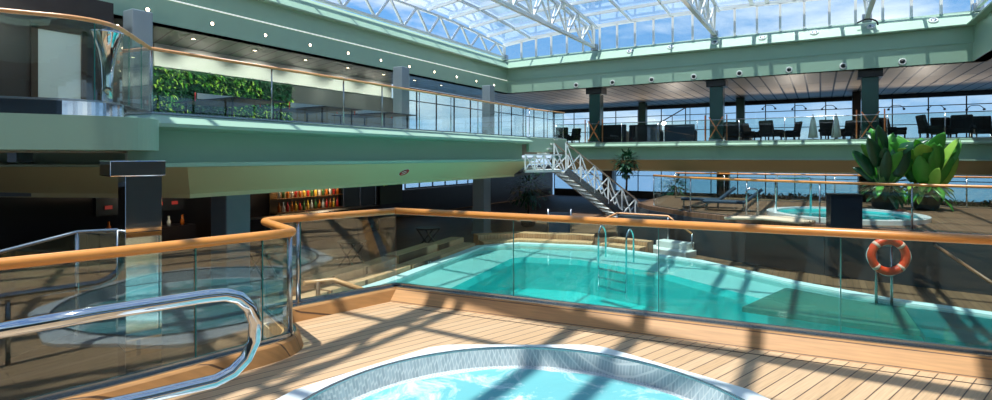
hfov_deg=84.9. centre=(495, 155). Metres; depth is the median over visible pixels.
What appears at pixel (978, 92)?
trim
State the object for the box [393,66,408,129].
column
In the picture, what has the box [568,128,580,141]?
lounge chair
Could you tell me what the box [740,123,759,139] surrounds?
lounge chair
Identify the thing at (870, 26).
light
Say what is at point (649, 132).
sofa
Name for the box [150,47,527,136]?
glass balustrade
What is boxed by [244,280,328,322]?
bench
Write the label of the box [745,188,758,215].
grab rail
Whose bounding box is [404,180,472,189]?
window
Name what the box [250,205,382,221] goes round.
countertop
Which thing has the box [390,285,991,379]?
trim
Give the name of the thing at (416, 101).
window
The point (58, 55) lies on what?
door
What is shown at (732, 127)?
lounge chair
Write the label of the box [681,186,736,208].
sun lounger
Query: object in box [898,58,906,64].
air nozzle
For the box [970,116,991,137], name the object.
lounge chair
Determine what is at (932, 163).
banana plant
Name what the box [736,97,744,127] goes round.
column
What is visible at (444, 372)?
hot tub
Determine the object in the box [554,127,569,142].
lounge chair
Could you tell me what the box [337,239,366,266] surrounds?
cafe table
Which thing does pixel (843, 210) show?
base cabinet
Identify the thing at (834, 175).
glass balustrade
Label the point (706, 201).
sun lounger
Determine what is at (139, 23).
column
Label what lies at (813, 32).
light
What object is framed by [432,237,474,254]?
bench
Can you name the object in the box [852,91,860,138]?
column
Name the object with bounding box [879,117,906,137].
lounge chair
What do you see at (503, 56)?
roof truss
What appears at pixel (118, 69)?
wall
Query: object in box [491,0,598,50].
roof truss
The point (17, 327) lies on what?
handrail
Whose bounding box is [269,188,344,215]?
bar
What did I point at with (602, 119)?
guard
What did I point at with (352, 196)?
door
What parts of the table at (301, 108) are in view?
leg, leg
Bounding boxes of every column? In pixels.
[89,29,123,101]
[100,160,165,375]
[123,9,152,110]
[208,194,252,291]
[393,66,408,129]
[471,178,491,233]
[482,85,494,134]
[586,87,606,141]
[602,171,614,202]
[639,102,646,124]
[706,79,727,140]
[717,172,729,197]
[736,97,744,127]
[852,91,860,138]
[857,68,882,137]
[858,174,872,202]
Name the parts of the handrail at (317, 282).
post, handrail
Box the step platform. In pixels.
[653,239,695,257]
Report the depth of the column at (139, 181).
4.65 m
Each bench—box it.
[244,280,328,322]
[302,256,410,293]
[384,243,450,268]
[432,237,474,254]
[474,231,594,245]
[599,237,652,252]
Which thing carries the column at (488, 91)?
on the floor at (524, 152)
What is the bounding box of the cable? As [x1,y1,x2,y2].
[857,18,878,24]
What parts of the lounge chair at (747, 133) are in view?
backrest, armrest, seat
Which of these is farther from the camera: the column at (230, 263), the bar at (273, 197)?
the bar at (273, 197)
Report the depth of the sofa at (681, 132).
28.64 m
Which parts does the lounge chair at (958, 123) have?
seat, backrest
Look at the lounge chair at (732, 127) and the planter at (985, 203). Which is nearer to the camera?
the planter at (985, 203)
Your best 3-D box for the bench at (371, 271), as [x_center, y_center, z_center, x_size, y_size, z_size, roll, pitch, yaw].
[-3.209,2.935,12.937,0.905,0.530,2.938,0,0,25]
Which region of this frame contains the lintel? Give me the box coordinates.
[153,43,391,97]
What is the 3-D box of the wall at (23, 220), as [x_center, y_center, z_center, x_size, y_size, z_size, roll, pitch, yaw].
[-7.967,2.000,23.881,0.100,2.420,49.200,0,0,31]
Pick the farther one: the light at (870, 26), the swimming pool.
the light at (870, 26)
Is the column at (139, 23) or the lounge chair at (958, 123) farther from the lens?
the lounge chair at (958, 123)
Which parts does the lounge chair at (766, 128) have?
backrest, seat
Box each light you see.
[758,35,765,39]
[810,30,818,34]
[866,24,875,29]
[928,18,938,22]
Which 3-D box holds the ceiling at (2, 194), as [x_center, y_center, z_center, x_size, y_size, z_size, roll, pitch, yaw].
[9.805,0.740,19.305,35.000,0.100,38.800,0,0,31]
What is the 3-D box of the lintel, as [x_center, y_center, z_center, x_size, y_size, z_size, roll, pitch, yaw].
[-8.480,-3.375,23.023,0.300,0.750,11.600,0,0,31]
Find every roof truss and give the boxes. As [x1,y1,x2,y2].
[314,0,507,60]
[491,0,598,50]
[681,0,719,38]
[862,0,875,22]
[972,0,987,12]
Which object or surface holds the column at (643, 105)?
on the floor
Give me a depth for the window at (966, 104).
36.24 m
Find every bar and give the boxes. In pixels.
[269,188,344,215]
[456,0,795,38]
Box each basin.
[452,257,923,340]
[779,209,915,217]
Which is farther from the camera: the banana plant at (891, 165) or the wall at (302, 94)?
the wall at (302, 94)
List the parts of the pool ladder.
rail, rail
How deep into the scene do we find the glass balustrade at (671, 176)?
14.39 m
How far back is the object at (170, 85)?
19.66 m
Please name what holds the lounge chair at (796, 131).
on the floor
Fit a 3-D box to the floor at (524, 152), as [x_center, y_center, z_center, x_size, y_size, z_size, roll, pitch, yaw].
[-6.852,-0.383,16.105,9.700,0.666,36.600,0,0,31]
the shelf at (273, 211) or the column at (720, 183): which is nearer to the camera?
the shelf at (273, 211)
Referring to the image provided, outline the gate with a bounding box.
[547,209,571,232]
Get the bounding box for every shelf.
[272,194,342,199]
[272,206,342,213]
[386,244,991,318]
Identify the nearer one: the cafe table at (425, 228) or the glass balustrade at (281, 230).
the glass balustrade at (281, 230)
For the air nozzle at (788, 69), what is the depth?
24.57 m
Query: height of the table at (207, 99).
0.930 m
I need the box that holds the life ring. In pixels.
[866,239,911,275]
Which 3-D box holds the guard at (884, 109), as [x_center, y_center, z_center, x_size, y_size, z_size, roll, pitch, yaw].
[16.146,-1.370,23.376,1.050,1.300,0.050,0,0,31]
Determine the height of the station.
2.050 m
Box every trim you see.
[0,98,152,117]
[45,285,396,399]
[170,0,506,80]
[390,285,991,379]
[400,306,991,385]
[511,43,964,80]
[553,90,991,113]
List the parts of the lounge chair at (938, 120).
backrest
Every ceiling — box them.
[0,164,551,196]
[114,14,991,110]
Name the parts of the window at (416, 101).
frame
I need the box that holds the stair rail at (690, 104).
[658,104,705,124]
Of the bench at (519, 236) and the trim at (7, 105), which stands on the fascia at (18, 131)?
the trim at (7, 105)
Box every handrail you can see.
[0,288,261,399]
[303,277,363,295]
[934,244,991,284]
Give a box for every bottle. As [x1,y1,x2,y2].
[106,222,110,232]
[167,216,170,225]
[180,215,183,224]
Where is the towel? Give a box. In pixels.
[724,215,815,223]
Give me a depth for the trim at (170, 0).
19.73 m
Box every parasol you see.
[808,115,817,137]
[831,115,841,139]
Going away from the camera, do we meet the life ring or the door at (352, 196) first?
the life ring
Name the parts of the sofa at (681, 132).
armrest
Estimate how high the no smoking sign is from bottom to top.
0.191 m
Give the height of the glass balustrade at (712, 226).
1.010 m
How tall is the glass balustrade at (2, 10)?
1.129 m
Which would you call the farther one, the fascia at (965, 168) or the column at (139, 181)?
the fascia at (965, 168)
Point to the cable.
(876, 21)
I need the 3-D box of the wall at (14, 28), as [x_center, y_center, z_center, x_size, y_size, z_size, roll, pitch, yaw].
[-12.421,-2.234,12.154,4.000,3.028,5.100,0,0,31]
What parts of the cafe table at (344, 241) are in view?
leg, leg, leg, leg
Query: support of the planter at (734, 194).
on the floor at (37, 363)
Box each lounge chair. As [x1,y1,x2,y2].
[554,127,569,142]
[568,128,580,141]
[725,122,743,139]
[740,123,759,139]
[758,120,783,140]
[782,121,802,139]
[818,120,845,139]
[844,120,860,139]
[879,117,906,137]
[915,114,946,137]
[930,117,957,137]
[946,114,975,136]
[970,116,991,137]
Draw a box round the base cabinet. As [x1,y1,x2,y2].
[825,193,863,227]
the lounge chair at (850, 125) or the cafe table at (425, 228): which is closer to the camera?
the cafe table at (425, 228)
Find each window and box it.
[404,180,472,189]
[409,87,553,137]
[505,0,973,58]
[554,96,991,141]
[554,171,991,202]
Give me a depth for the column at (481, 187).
22.18 m
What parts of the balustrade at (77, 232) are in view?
handrail, post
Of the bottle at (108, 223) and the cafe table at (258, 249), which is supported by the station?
the bottle at (108, 223)
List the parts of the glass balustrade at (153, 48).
post, post, handrail, post, post, post, post, post, post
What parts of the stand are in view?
post, post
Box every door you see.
[29,21,87,99]
[341,186,375,206]
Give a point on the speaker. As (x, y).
(11, 157)
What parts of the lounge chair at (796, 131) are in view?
seat, armrest, backrest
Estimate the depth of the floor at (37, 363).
12.62 m
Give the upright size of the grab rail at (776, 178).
1.206 m
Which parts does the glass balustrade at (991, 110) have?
handrail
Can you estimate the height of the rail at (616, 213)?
1.252 m
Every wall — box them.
[0,0,113,101]
[0,172,552,273]
[114,38,122,103]
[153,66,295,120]
[292,85,392,128]
[554,189,989,206]
[618,212,674,244]
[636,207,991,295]
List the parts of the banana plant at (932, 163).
pot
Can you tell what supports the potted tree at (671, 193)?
on the floor at (37, 363)
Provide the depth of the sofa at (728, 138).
30.03 m
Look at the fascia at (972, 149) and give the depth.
25.68 m
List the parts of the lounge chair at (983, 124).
seat, backrest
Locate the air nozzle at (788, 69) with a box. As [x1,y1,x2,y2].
[786,67,792,72]
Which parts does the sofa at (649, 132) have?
armrest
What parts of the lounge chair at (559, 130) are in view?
backrest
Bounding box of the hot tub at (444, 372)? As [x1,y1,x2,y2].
[276,345,769,399]
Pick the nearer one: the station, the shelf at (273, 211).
the station
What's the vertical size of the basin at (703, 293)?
0.950 m
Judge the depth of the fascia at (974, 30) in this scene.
23.52 m
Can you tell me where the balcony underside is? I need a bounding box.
[0,161,531,197]
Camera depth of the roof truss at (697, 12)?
24.24 m
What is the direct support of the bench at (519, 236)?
on the floor at (37, 363)
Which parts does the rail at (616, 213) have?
handrail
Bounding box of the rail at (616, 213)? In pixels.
[593,212,692,249]
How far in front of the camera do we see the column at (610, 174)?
31.68 m
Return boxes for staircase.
[522,139,639,217]
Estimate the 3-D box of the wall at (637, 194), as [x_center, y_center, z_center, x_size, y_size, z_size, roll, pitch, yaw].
[19.768,2.950,35.951,34.800,0.500,0.150,0,0,31]
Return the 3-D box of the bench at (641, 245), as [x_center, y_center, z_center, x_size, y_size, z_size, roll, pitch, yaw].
[4.258,2.980,17.745,1.422,0.440,1.000,0,0,41]
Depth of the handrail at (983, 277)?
10.89 m
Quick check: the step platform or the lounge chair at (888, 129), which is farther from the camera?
the lounge chair at (888, 129)
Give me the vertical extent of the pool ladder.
1.858 m
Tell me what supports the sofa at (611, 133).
on the floor
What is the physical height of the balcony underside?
0.604 m
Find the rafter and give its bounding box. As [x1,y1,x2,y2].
[402,0,807,45]
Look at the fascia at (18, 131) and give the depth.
7.02 m
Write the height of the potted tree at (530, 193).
2.905 m
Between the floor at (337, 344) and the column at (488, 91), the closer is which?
the floor at (337, 344)
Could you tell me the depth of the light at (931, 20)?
21.95 m
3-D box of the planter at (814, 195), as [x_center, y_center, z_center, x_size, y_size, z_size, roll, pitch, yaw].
[17.605,2.589,29.438,3.353,1.221,0.865,0,0,31]
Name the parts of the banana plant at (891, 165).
pot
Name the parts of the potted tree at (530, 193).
pot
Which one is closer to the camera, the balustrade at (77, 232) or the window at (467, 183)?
the balustrade at (77, 232)
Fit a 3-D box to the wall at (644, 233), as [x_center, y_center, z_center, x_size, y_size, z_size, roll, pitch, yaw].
[5.637,2.650,19.101,2.363,1.100,1.396,0,0,31]
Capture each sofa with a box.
[603,124,628,142]
[629,124,663,141]
[664,124,696,141]
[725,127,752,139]
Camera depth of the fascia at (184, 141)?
11.93 m
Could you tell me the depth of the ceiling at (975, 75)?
28.04 m
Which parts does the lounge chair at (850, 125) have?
seat, backrest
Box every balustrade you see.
[0,8,151,112]
[0,208,395,399]
[0,228,117,335]
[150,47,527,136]
[395,208,991,353]
[528,108,564,138]
[560,110,991,142]
[653,174,991,234]
[675,172,991,208]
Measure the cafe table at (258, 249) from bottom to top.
0.772 m
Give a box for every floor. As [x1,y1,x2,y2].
[0,144,564,154]
[0,194,991,399]
[168,302,991,399]
[637,195,991,233]
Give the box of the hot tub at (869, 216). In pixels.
[766,206,931,225]
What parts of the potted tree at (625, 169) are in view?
pot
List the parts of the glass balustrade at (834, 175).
handrail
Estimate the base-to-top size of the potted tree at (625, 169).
2.401 m
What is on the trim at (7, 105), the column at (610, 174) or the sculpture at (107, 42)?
the sculpture at (107, 42)
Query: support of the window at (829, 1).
on the fascia at (974, 30)
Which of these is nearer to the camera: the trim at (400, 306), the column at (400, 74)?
the trim at (400, 306)
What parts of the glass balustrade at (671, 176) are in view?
post, post, handrail, post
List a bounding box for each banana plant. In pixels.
[852,125,930,209]
[889,132,961,211]
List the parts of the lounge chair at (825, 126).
armrest, backrest, seat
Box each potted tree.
[506,171,550,227]
[610,148,642,206]
[661,173,689,195]
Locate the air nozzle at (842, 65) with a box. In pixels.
[839,63,846,68]
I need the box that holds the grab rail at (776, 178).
[775,176,811,214]
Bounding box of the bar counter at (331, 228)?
[250,205,382,247]
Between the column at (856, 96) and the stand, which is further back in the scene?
the column at (856, 96)
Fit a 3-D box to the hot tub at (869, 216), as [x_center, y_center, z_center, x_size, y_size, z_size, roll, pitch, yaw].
[10.580,2.190,16.510,4.200,0.920,4.200,0,0,31]
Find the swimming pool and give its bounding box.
[352,242,991,348]
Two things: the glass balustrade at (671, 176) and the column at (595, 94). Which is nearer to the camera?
the glass balustrade at (671, 176)
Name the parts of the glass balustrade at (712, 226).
handrail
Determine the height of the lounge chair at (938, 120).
1.028 m
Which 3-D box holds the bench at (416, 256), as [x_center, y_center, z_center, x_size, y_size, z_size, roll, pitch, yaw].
[-2.170,2.920,15.336,0.900,0.560,2.123,0,0,23]
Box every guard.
[585,119,602,141]
[704,114,726,140]
[856,109,884,138]
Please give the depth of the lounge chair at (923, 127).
22.74 m
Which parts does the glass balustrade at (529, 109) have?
handrail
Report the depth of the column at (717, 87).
26.65 m
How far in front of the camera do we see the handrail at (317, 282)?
7.18 m
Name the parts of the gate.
post, post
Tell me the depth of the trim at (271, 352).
4.82 m
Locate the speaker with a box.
[7,153,32,161]
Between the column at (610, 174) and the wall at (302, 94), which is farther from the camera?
the column at (610, 174)
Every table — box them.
[174,92,285,119]
[250,246,278,279]
[266,102,361,124]
[331,110,416,127]
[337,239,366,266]
[416,226,439,243]
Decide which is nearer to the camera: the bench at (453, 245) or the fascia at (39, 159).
the fascia at (39, 159)
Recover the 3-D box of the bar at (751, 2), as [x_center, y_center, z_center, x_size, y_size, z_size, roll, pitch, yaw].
[-1.003,-7.178,8.819,18.100,0.817,41.705,0,0,31]
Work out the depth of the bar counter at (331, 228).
20.90 m
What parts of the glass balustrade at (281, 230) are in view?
handrail, glass panel, post, glass panel, post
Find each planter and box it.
[730,192,792,199]
[786,192,825,200]
[940,198,991,206]
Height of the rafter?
1.047 m
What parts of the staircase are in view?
handrail, handrail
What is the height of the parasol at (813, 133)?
1.200 m
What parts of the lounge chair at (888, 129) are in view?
backrest, armrest, seat, armrest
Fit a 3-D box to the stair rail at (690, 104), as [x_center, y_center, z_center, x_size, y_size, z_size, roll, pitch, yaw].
[10.190,-1.774,30.029,2.768,2.108,0.060,0,0,31]
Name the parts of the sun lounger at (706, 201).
mattress, backrest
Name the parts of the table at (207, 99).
leg, leg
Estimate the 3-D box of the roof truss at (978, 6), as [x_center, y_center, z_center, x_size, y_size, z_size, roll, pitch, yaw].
[8.201,-6.289,3.382,0.340,1.279,41.894,0,0,31]
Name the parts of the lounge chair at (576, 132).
seat, backrest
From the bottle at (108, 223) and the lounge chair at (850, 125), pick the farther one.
the lounge chair at (850, 125)
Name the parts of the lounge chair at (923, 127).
backrest, seat, armrest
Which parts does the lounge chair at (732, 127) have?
backrest, seat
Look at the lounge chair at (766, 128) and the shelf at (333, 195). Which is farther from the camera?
the lounge chair at (766, 128)
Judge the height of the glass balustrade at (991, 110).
1.048 m
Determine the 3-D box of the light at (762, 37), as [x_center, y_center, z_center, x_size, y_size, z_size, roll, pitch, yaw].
[12.387,-5.500,25.205,0.340,0.273,0.242,0,0,31]
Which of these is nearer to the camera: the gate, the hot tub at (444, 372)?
the hot tub at (444, 372)
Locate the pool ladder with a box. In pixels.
[598,225,634,297]
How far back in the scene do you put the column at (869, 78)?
23.45 m
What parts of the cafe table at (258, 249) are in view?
leg, leg, leg, leg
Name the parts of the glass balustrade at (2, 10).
handrail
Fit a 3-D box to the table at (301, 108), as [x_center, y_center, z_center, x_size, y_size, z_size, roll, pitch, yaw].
[-5.816,-1.185,17.349,2.740,0.930,1.930,0,0,31]
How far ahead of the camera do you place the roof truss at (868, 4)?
22.46 m
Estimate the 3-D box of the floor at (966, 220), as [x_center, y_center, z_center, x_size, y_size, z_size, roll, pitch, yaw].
[11.483,1.925,17.922,13.700,0.150,9.450,0,0,31]
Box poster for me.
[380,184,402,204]
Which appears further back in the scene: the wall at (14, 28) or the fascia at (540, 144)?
the fascia at (540, 144)
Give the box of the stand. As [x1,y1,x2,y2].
[875,245,892,305]
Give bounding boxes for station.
[87,198,195,275]
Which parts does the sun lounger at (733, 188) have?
mattress, backrest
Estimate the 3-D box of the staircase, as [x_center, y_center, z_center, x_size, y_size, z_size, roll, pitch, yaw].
[3.132,1.304,22.057,5.672,4.002,2.844,0,0,-22]
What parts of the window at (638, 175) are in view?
frame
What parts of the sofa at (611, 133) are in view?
armrest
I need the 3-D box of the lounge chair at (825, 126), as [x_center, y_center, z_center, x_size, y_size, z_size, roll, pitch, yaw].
[15.916,-1.234,25.726,0.920,1.028,0.850,0,0,2]
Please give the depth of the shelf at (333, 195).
23.00 m
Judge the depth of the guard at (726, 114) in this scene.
26.64 m
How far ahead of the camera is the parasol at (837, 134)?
24.46 m
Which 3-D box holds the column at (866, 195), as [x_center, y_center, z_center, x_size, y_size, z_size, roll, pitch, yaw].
[17.404,1.998,25.478,0.672,2.405,0.672,0,0,31]
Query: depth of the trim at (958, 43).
25.17 m
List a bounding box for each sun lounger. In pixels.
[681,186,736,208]
[703,188,762,211]
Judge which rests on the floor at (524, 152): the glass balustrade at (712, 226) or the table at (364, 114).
the table at (364, 114)
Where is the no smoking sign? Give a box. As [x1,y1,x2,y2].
[399,169,408,175]
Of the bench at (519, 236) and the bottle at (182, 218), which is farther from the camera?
the bench at (519, 236)
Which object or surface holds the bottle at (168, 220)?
on the station
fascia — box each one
[0,113,158,150]
[0,153,124,166]
[100,0,991,92]
[125,114,535,166]
[526,137,566,151]
[547,138,991,160]
[550,159,991,175]
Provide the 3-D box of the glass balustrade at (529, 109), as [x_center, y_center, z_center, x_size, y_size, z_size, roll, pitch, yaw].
[2.072,-1.284,21.922,0.070,1.128,2.575,0,0,39]

